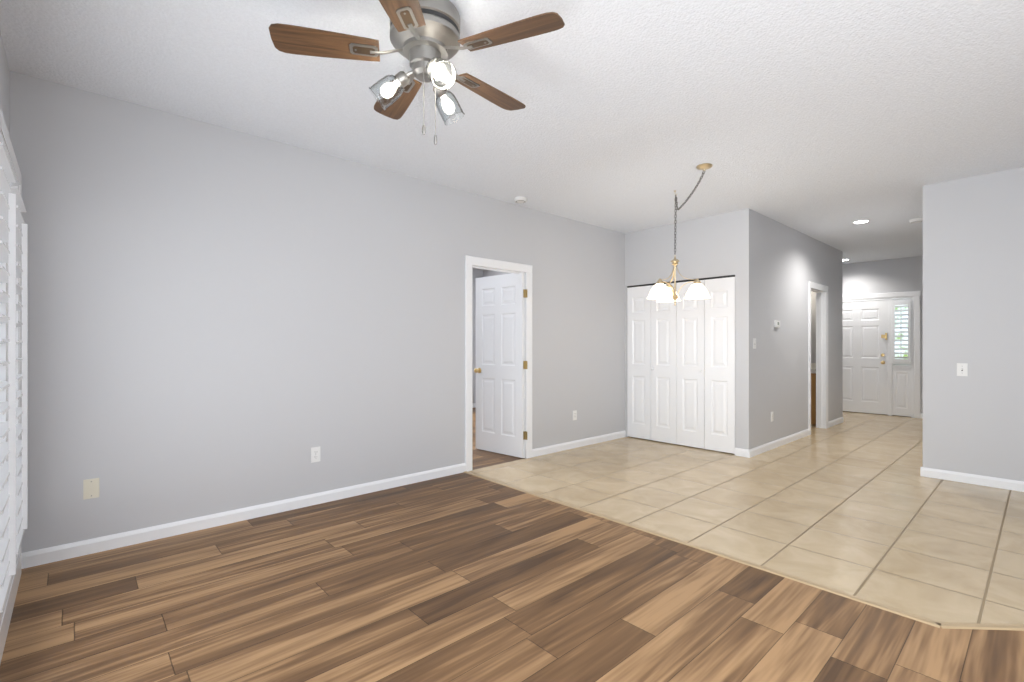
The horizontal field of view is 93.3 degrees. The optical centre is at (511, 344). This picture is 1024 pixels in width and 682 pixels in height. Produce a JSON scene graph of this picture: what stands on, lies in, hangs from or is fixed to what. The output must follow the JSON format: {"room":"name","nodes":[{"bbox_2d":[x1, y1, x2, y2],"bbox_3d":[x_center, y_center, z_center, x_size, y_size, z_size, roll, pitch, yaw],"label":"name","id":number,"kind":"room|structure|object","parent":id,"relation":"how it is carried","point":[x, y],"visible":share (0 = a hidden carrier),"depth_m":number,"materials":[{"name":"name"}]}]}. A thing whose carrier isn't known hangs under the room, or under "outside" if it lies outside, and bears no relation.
{"room":"empty living room","nodes":[
{"label":"empty living room","id":0,"kind":"room"},
{"bbox_2d":[0,31,9,136],"bbox_3d":[-0.717,-0.133,0.311,0.120,2.743,6.440,0,0,-42],"label":"wall","id":1,"kind":"structure","parent":0,"point":[4,88],"depth_m":2.45,"materials":[{"name":"grey paint"}]},
{"bbox_2d":[0,108,27,663],"bbox_3d":[-1.986,0.158,1.861,0.105,2.160,2.040,0,0,-42],"label":"window shutters","id":2,"kind":"object","parent":1,"relation":"attached to","point":[13,494],"visible":1,"depth_m":1.99,"materials":[{"name":"white wood"}]},
{"bbox_2d":[10,71,624,552],"bbox_3d":[0.657,-0.133,5.820,9.552,2.743,0.120,0,0,-42],"label":"wall","id":3,"kind":"structure","parent":0,"point":[222,319],"depth_m":3.43,"materials":[{"name":"grey paint"}]},
{"bbox_2d":[83,478,98,499],"bbox_3d":[-2.501,0.854,2.873,0.072,0.116,0.006,0,0,-42],"label":"outlet plate","id":4,"kind":"object","parent":3,"relation":"attached to","point":[90,488],"visible":1,"depth_m":2.87,"materials":[{"name":"beige plastic"}]},
{"bbox_2d":[21,463,465,568],"bbox_3d":[-1.597,1.196,3.677,3.095,0.085,0.030,0,0,-42],"label":"baseboard","id":5,"kind":"structure","parent":3,"relation":"attached to","point":[71,550],"depth_m":3.29,"materials":[{"name":"white wood"}]},
{"bbox_2d":[311,447,319,462],"bbox_3d":[-1.525,0.852,3.757,0.072,0.116,0.008,0,0,-42],"label":"electrical outlet","id":6,"kind":"object","parent":3,"relation":"attached to","point":[315,454],"visible":1,"depth_m":3.75,"materials":[{"name":"white plastic"}]},
{"bbox_2d":[465,255,532,470],"bbox_3d":[-0.163,0.181,5.077,0.909,2.115,0.158,0,0,-42],"label":"door frame","id":7,"kind":"structure","parent":3,"relation":"attached to","point":[471,262],"depth_m":4.93,"materials":[{"name":"white wood"}]},
{"bbox_2d":[474,272,526,457],"bbox_3d":[-0.157,0.218,5.484,0.190,2.025,0.767,0,0,-42],"label":"bedroom door","id":8,"kind":"structure","parent":3,"relation":"in","point":[501,366],"depth_m":5.47,"materials":[{"name":"white wood"}]},
{"bbox_2d":[573,410,576,419],"bbox_3d":[0.758,0.848,5.826,0.072,0.116,0.008,0,0,-42],"label":"electrical outlet","id":9,"kind":"object","parent":3,"relation":"attached to","point":[575,415],"visible":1,"depth_m":5.83,"materials":[{"name":"white plastic"}]},
{"bbox_2d":[532,430,625,456],"bbox_3d":[0.873,1.196,5.925,1.765,0.085,0.014,0,0,-42],"label":"baseboard","id":10,"kind":"structure","parent":3,"relation":"attached to","point":[602,438],"depth_m":5.83,"materials":[{"name":"white wood"}]},
{"bbox_2d":[472,269,482,402],"bbox_3d":[-2.499,-0.133,8.061,5.320,2.743,0.120,0,0,-42],"label":"wall","id":11,"kind":"structure","parent":0,"point":[476,273],"depth_m":9.57,"materials":[{"name":"grey paint"}]},
{"bbox_2d":[483,270,510,276],"bbox_3d":[0.696,-0.133,8.406,0.120,2.743,3.660,0,0,-42],"label":"wall","id":12,"kind":"structure","parent":0,"point":[486,273],"depth_m":9.53,"materials":[{"name":"grey paint"}]},
{"bbox_2d":[0,408,1023,681],"bbox_3d":[0.413,1.263,3.966,6.462,0.050,10.100,0,0,-42],"label":"floor","id":13,"kind":"structure","parent":0,"point":[462,577],"depth_m":2.25,"materials":[{"name":"brown wood"}]},
{"bbox_2d":[464,471,1023,630],"bbox_3d":[1.315,1.235,3.389,0.894,0.006,4.366,0,0,-42],"label":"transition strip","id":14,"kind":"object","parent":13,"relation":"on","point":[949,625],"depth_m":2.50,"materials":[{"name":"beige wood"}]},
{"bbox_2d":[0,0,1023,269],"bbox_3d":[2.050,-1.555,5.436,11.102,0.100,10.320,0,0,-42],"label":"ceiling","id":15,"kind":"structure","parent":0,"point":[828,122],"depth_m":2.90,"materials":[{"name":"white paint"}]},
{"bbox_2d":[269,0,564,144],"bbox_3d":[-0.379,-1.193,2.211,1.219,0.624,1.236,0,0,-42],"label":"ceiling fan","id":16,"kind":"object","parent":15,"relation":"hanging from","point":[426,40],"visible":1,"depth_m":2.09,"materials":[{"name":"brown wood"}]},
{"bbox_2d":[514,197,526,202],"bbox_3d":[0.088,-1.487,4.967,0.140,0.036,0.140,0,0,-42],"label":"smoke detector","id":17,"kind":"object","parent":15,"relation":"attached to","point":[520,199],"visible":1,"depth_m":4.92,"materials":[{"name":"white plastic"}]},
{"bbox_2d":[647,163,711,304],"bbox_3d":[1.607,-0.942,4.531,0.746,1.125,0.838,0,0,-42],"label":"chandelier","id":18,"kind":"object","parent":15,"relation":"hanging from","point":[660,291],"visible":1,"depth_m":4.58,"materials":[{"name":"gold metal"}]},
{"bbox_2d":[852,220,869,223],"bbox_3d":[4.264,-1.503,5.904,0.188,0.011,0.188,0,0,-42],"label":"recessed light","id":19,"kind":"object","parent":15,"relation":"in","point":[861,221],"visible":0.98,"depth_m":5.91,"materials":[{"name":"white plastic"}]},
{"bbox_2d":[909,218,922,222],"bbox_3d":[4.843,-1.487,5.783,0.140,0.036,0.140,0,0,-42],"label":"smoke detector","id":20,"kind":"object","parent":15,"relation":"attached to","point":[916,220],"visible":0.94,"depth_m":5.75,"materials":[{"name":"white plastic"}]},
{"bbox_2d":[625,208,752,449],"bbox_3d":[2.110,-0.133,5.963,0.120,2.743,1.619,0,0,-42],"label":"wall","id":21,"kind":"structure","parent":0,"point":[715,245],"depth_m":5.58,"materials":[{"name":"grey paint"}]},
{"bbox_2d":[627,277,734,453],"bbox_3d":[2.029,0.229,5.970,0.066,1.995,1.428,0,0,-42],"label":"door","id":22,"kind":"structure","parent":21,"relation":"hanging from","point":[681,372],"depth_m":5.90,"materials":[{"name":"white wood"}]},
{"bbox_2d":[627,275,734,287],"bbox_3d":[2.052,-0.781,5.991,0.048,0.022,1.440,0,0,-42],"label":"trim","id":23,"kind":"structure","parent":21,"relation":"attached to","point":[684,281],"depth_m":5.87,"materials":[{"name":"grey"}]},
{"bbox_2d":[468,412,1023,624],"bbox_3d":[3.875,1.263,5.720,7.775,0.050,4.350,0,0,-42],"label":"floor","id":24,"kind":"structure","parent":0,"point":[856,504],"depth_m":3.66,"materials":[{"name":"beige tile"}]},
{"bbox_2d":[811,363,815,424],"bbox_3d":[4.580,0.768,7.991,0.560,0.940,1.050,0,0,-42],"label":"bathroom vanity","id":25,"kind":"object","parent":24,"relation":"on","point":[813,393],"depth_m":7.49,"materials":[{"name":"brown wood"}]},
{"bbox_2d":[753,211,842,447],"bbox_3d":[3.970,-0.133,6.638,3.542,2.743,0.120,0,0,-42],"label":"wall","id":26,"kind":"structure","parent":0,"point":[789,263],"depth_m":6.12,"materials":[{"name":"grey paint"}]},
{"bbox_2d":[753,338,755,348],"bbox_3d":[2.728,-0.017,5.421,0.072,0.116,0.016,0,0,-42],"label":"light switch","id":27,"kind":"object","parent":26,"relation":"attached to","point":[754,343],"visible":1,"depth_m":5.41,"materials":[{"name":"white plastic"}]},
{"bbox_2d":[774,320,779,327],"bbox_3d":[3.216,-0.255,5.854,0.116,0.086,0.028,0,0,-42],"label":"thermostat","id":28,"kind":"object","parent":26,"relation":"attached to","point":[776,324],"visible":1,"depth_m":5.83,"materials":[{"name":"white plastic"}]},
{"bbox_2d":[745,429,808,457],"bbox_3d":[3.345,1.196,5.980,2.002,0.085,0.014,0,0,-42],"label":"baseboard","id":29,"kind":"structure","parent":26,"relation":"attached to","point":[752,452],"depth_m":5.81,"materials":[{"name":"white wood"}]},
{"bbox_2d":[808,281,827,434],"bbox_3d":[4.362,0.181,6.981,0.850,2.115,0.140,0,0,-42],"label":"door frame","id":30,"kind":"structure","parent":26,"relation":"attached to","point":[821,290],"depth_m":7.19,"materials":[{"name":"white wood"}]},
{"bbox_2d":[828,417,843,427],"bbox_3d":[5.018,1.196,7.496,0.813,0.085,0.014,0,0,-42],"label":"baseboard","id":31,"kind":"structure","parent":26,"relation":"attached to","point":[839,420],"depth_m":7.48,"materials":[{"name":"white wood"}]},
{"bbox_2d":[811,291,815,362],"bbox_3d":[4.695,-0.133,8.386,0.120,2.743,1.499,0,0,-42],"label":"wall","id":32,"kind":"structure","parent":0,"point":[813,327],"depth_m":7.97,"materials":[{"name":"grey paint"}]},
{"bbox_2d":[843,411,908,416],"bbox_3d":[6.500,1.263,8.703,0.120,0.050,2.853,0,0,-42],"label":"threshold","id":33,"kind":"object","parent":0,"point":[873,413],"depth_m":8.74,"materials":[{"name":"tile"}]},
{"bbox_2d":[843,256,922,412],"bbox_3d":[6.500,-0.133,8.703,0.120,2.743,2.853,0,0,-42],"label":"wall","id":34,"kind":"structure","parent":0,"point":[889,275],"depth_m":8.50,"materials":[{"name":"grey paint"}]},
{"bbox_2d":[843,300,887,414],"bbox_3d":[6.296,0.220,8.824,0.118,2.013,0.906,0,0,-42],"label":"entry door","id":35,"kind":"structure","parent":34,"relation":"in","point":[865,356],"depth_m":8.74,"materials":[{"name":"white wood"}]},
{"bbox_2d":[843,291,920,417],"bbox_3d":[6.448,0.161,8.746,0.139,2.155,1.470,0,0,-42],"label":"door frame","id":36,"kind":"structure","parent":34,"relation":"attached to","point":[914,297],"depth_m":8.24,"materials":[{"name":"white wood"}]},
{"bbox_2d":[892,299,910,416],"bbox_3d":[6.733,0.217,8.352,0.105,2.018,0.261,0,0,-42],"label":"sidelight","id":37,"kind":"object","parent":34,"relation":"attached to","point":[901,390],"visible":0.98,"depth_m":8.35,"materials":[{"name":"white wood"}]},
{"bbox_2d":[923,182,942,469],"bbox_3d":[5.647,-0.133,6.086,4.657,2.743,0.120,0,0,-42],"label":"wall","id":38,"kind":"structure","parent":0,"point":[932,193],"depth_m":4.51,"materials":[{"name":"grey paint"}]},
{"bbox_2d":[943,167,1023,481],"bbox_3d":[5.080,-0.133,3.335,0.120,2.743,3.137,0,0,-42],"label":"wall","id":39,"kind":"structure","parent":0,"point":[973,278],"depth_m":4.26,"materials":[{"name":"grey paint"}]},
{"bbox_2d":[957,363,967,375],"bbox_3d":[4.060,0.223,4.359,0.016,0.116,0.072,0,0,-42],"label":"light switch","id":40,"kind":"object","parent":39,"relation":"attached to","point":[962,369],"visible":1,"depth_m":4.36,"materials":[{"name":"white plastic"}]},
{"bbox_2d":[921,467,1023,491],"bbox_3d":[4.948,1.196,3.379,0.014,0.085,3.140,0,0,-42],"label":"baseboard","id":41,"kind":"structure","parent":39,"relation":"attached to","point":[988,481],"depth_m":4.30,"materials":[{"name":"white wood"}]}
]}

